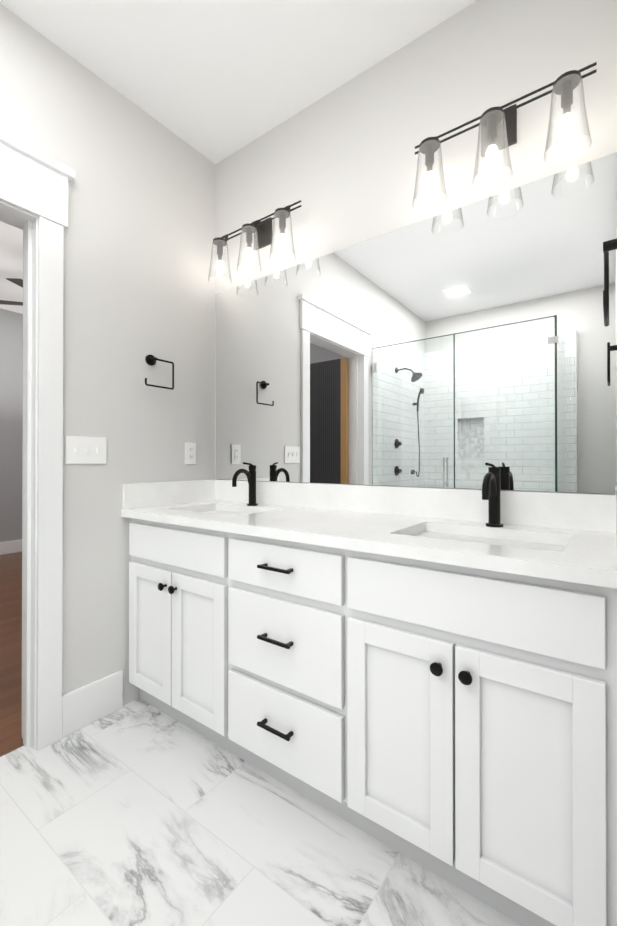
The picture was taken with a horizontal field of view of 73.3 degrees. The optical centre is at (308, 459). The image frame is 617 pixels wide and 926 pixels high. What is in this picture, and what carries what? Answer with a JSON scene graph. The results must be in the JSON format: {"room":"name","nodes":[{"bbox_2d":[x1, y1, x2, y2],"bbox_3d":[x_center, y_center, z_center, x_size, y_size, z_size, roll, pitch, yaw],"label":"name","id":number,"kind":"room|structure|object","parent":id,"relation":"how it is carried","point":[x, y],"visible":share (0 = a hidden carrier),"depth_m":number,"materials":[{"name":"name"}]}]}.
{"room":"bathroom","nodes":[
{"label":"bathroom","id":0,"kind":"room"},
{"bbox_2d":[0,309,22,541],"bbox_3d":[-4.269,-0.381,4.275,0.120,3.040,4.340,0,0,36],"label":"wall","id":1,"kind":"structure","parent":0,"point":[11,382],"depth_m":5.03,"materials":[{"name":"grey paint"}]},
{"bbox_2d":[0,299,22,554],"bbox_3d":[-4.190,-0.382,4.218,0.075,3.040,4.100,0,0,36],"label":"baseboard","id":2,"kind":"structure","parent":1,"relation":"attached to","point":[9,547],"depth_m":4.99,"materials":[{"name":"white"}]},
{"bbox_2d":[0,221,22,301],"bbox_3d":[-2.615,-1.958,3.073,4.220,0.100,4.340,0,0,36],"label":"ceiling","id":3,"kind":"structure","parent":0,"point":[11,251],"depth_m":3.99,"materials":[{"name":"white paint"}]},
{"bbox_2d":[0,278,22,305],"bbox_3d":[-2.551,-1.721,4.394,1.333,0.360,1.297,0,0,36],"label":"bedroom ceiling fan","id":4,"kind":"object","parent":3,"relation":"hanging from","point":[18,282],"depth_m":4.03,"materials":[{"name":"grey"}]},
{"bbox_2d":[0,4,214,704],"bbox_3d":[-1.545,-0.278,1.055,0.120,2.800,3.280,0,0,36],"label":"wall","id":5,"kind":"structure","parent":0,"point":[139,237],"depth_m":1.87,"materials":[{"name":"white paint"}]},
{"bbox_2d":[0,130,74,750],"bbox_3d":[-1.350,-0.030,1.320,0.204,2.307,1.066,0,0,36],"label":"door frame","id":6,"kind":"structure","parent":5,"relation":"attached to","point":[33,194],"depth_m":1.63,"materials":[{"name":"white wood"}]},
{"bbox_2d":[65,436,106,463],"bbox_3d":[-0.942,-0.039,1.764,0.011,0.116,0.170,0,0,36],"label":"switch plate","id":7,"kind":"object","parent":5,"relation":"attached to","point":[84,450],"visible":1,"depth_m":1.76,"materials":[{"name":"white plastic"}]},
{"bbox_2d":[62,670,122,737],"bbox_3d":[-0.917,1.034,0.247,1.840,0.168,2.728,0,0,36],"label":"baseboard","id":8,"kind":"structure","parent":5,"relation":"attached to","point":[88,704],"depth_m":1.77,"materials":[{"name":"white wood"}]},
{"bbox_2d":[145,355,173,389],"bbox_3d":[-0.734,-0.427,2.018,0.048,0.160,0.159,0,0,36],"label":"towel ring","id":9,"kind":"object","parent":5,"relation":"attached to","point":[150,360],"visible":1,"depth_m":2.01,"materials":[{"name":"black metal"}]},
{"bbox_2d":[121,480,212,509],"bbox_3d":[-0.687,0.170,2.103,0.020,0.115,0.529,0,0,36],"label":"backsplash","id":10,"kind":"structure","parent":5,"relation":"attached to","point":[153,493],"depth_m":2.05,"materials":[{"name":"white stone"}]},
{"bbox_2d":[185,442,195,463],"bbox_3d":[-0.625,-0.032,2.200,0.007,0.116,0.072,0,0,36],"label":"electrical outlet plate","id":11,"kind":"object","parent":5,"relation":"attached to","point":[190,452],"visible":1,"depth_m":2.19,"materials":[{"name":"white plastic"}]},
{"bbox_2d":[0,0,476,163],"bbox_3d":[-0.754,-1.731,0.484,2.080,0.100,3.520,0,0,36],"label":"ceiling","id":12,"kind":"structure","parent":0,"point":[215,81],"depth_m":1.69,"materials":[{"name":"white paint"}]},
{"bbox_2d":[0,552,521,925],"bbox_3d":[-1.995,1.158,2.244,5.940,0.060,4.680,0,0,36],"label":"floor","id":13,"kind":"structure","parent":0,"point":[138,812],"depth_m":1.21,"materials":[{"name":"tile"}]},
{"bbox_2d":[121,514,616,925],"bbox_3d":[0.048,0.693,1.567,1.836,0.865,0.562,0,0,36],"label":"bathroom vanity","id":14,"kind":"object","parent":13,"relation":"on","point":[426,678],"depth_m":1.10,"materials":[{"name":"white wood"}]},
{"bbox_2d":[121,502,616,581],"bbox_3d":[0.050,0.243,1.572,1.836,0.035,0.553,0,0,36],"label":"countertop","id":15,"kind":"structure","parent":14,"relation":"on","point":[587,553],"depth_m":1.28,"materials":[{"name":"white stone"}]},
{"bbox_2d":[205,506,256,513],"bbox_3d":[-0.388,0.327,1.901,0.482,0.154,0.332,0,0,36],"label":"sink","id":16,"kind":"object","parent":15,"relation":"in","point":[208,509],"depth_m":2.08,"materials":[{"name":"white ceramic"}]},
{"bbox_2d":[229,462,260,505],"bbox_3d":[-0.309,0.120,2.010,0.054,0.214,0.159,0,0,36],"label":"faucet","id":17,"kind":"object","parent":15,"relation":"on","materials":[{"name":"black metal"}]},
{"bbox_2d":[409,526,564,549],"bbox_3d":[0.514,0.323,1.241,0.482,0.154,0.332,0,0,36],"label":"sink","id":18,"kind":"object","parent":15,"relation":"in","point":[429,531],"depth_m":1.33,"materials":[{"name":"white ceramic"}]},
{"bbox_2d":[481,463,504,525],"bbox_3d":[0.594,0.117,1.350,0.054,0.214,0.159,0,0,36],"label":"faucet","id":19,"kind":"object","parent":15,"relation":"on","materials":[{"name":"black metal"}]},
{"bbox_2d":[215,0,616,494],"bbox_3d":[0.250,-0.274,1.848,2.080,2.800,0.120,0,0,36],"label":"wall","id":20,"kind":"structure","parent":0,"point":[340,162],"depth_m":1.64,"materials":[{"name":"white paint"}]},
{"bbox_2d":[208,200,300,285],"bbox_3d":[-0.278,-1.074,2.058,0.570,0.288,0.168,0,0,36],"label":"light","id":21,"kind":"object","parent":20,"relation":"attached to","point":[263,235],"visible":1,"depth_m":2.05,"materials":[{"name":"glass"}]},
{"bbox_2d":[213,480,612,533],"bbox_3d":[0.208,0.169,1.788,1.836,0.115,0.020,0,0,36],"label":"backsplash","id":22,"kind":"structure","parent":20,"relation":"attached to","point":[564,511],"depth_m":1.57,"materials":[{"name":"white stone"}]},
{"bbox_2d":[215,152,616,493],"bbox_3d":[0.212,-0.413,1.796,1.816,1.042,0.004,0,0,36],"label":"wall mirror","id":23,"kind":"object","parent":20,"relation":"attached to","point":[460,347],"visible":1,"depth_m":1.57,"materials":[{"name":"silver mirror"}]},
{"bbox_2d":[412,62,596,212],"bbox_3d":[0.624,-1.077,1.398,0.570,0.288,0.168,0,0,36],"label":"light","id":24,"kind":"object","parent":20,"relation":"attached to","point":[498,128],"visible":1,"depth_m":1.37,"materials":[{"name":"glass"}]},
{"bbox_2d":[613,495,616,537],"bbox_3d":[0.778,0.165,1.030,0.020,0.115,0.529,0,0,36],"label":"backsplash","id":25,"kind":"structure","parent":20,"relation":"attached to","point":[614,496],"depth_m":1.25,"materials":[{"name":"white stone"}]},
{"bbox_3d":[0.002,-0.284,-0.151,0.120,2.800,3.400,0,0,36],"label":"wall","id":26,"kind":"structure","parent":0,"visible":0},
{"bbox_2d":[603,238,616,326],"bbox_3d":[0.658,-0.389,0.887,0.043,0.165,0.159,0,0,36],"label":"towel ring","id":27,"kind":"object","parent":26,"relation":"attached to","point":[609,245],"visible":1,"depth_m":0.87,"materials":[{"name":"black metal"}]}
]}

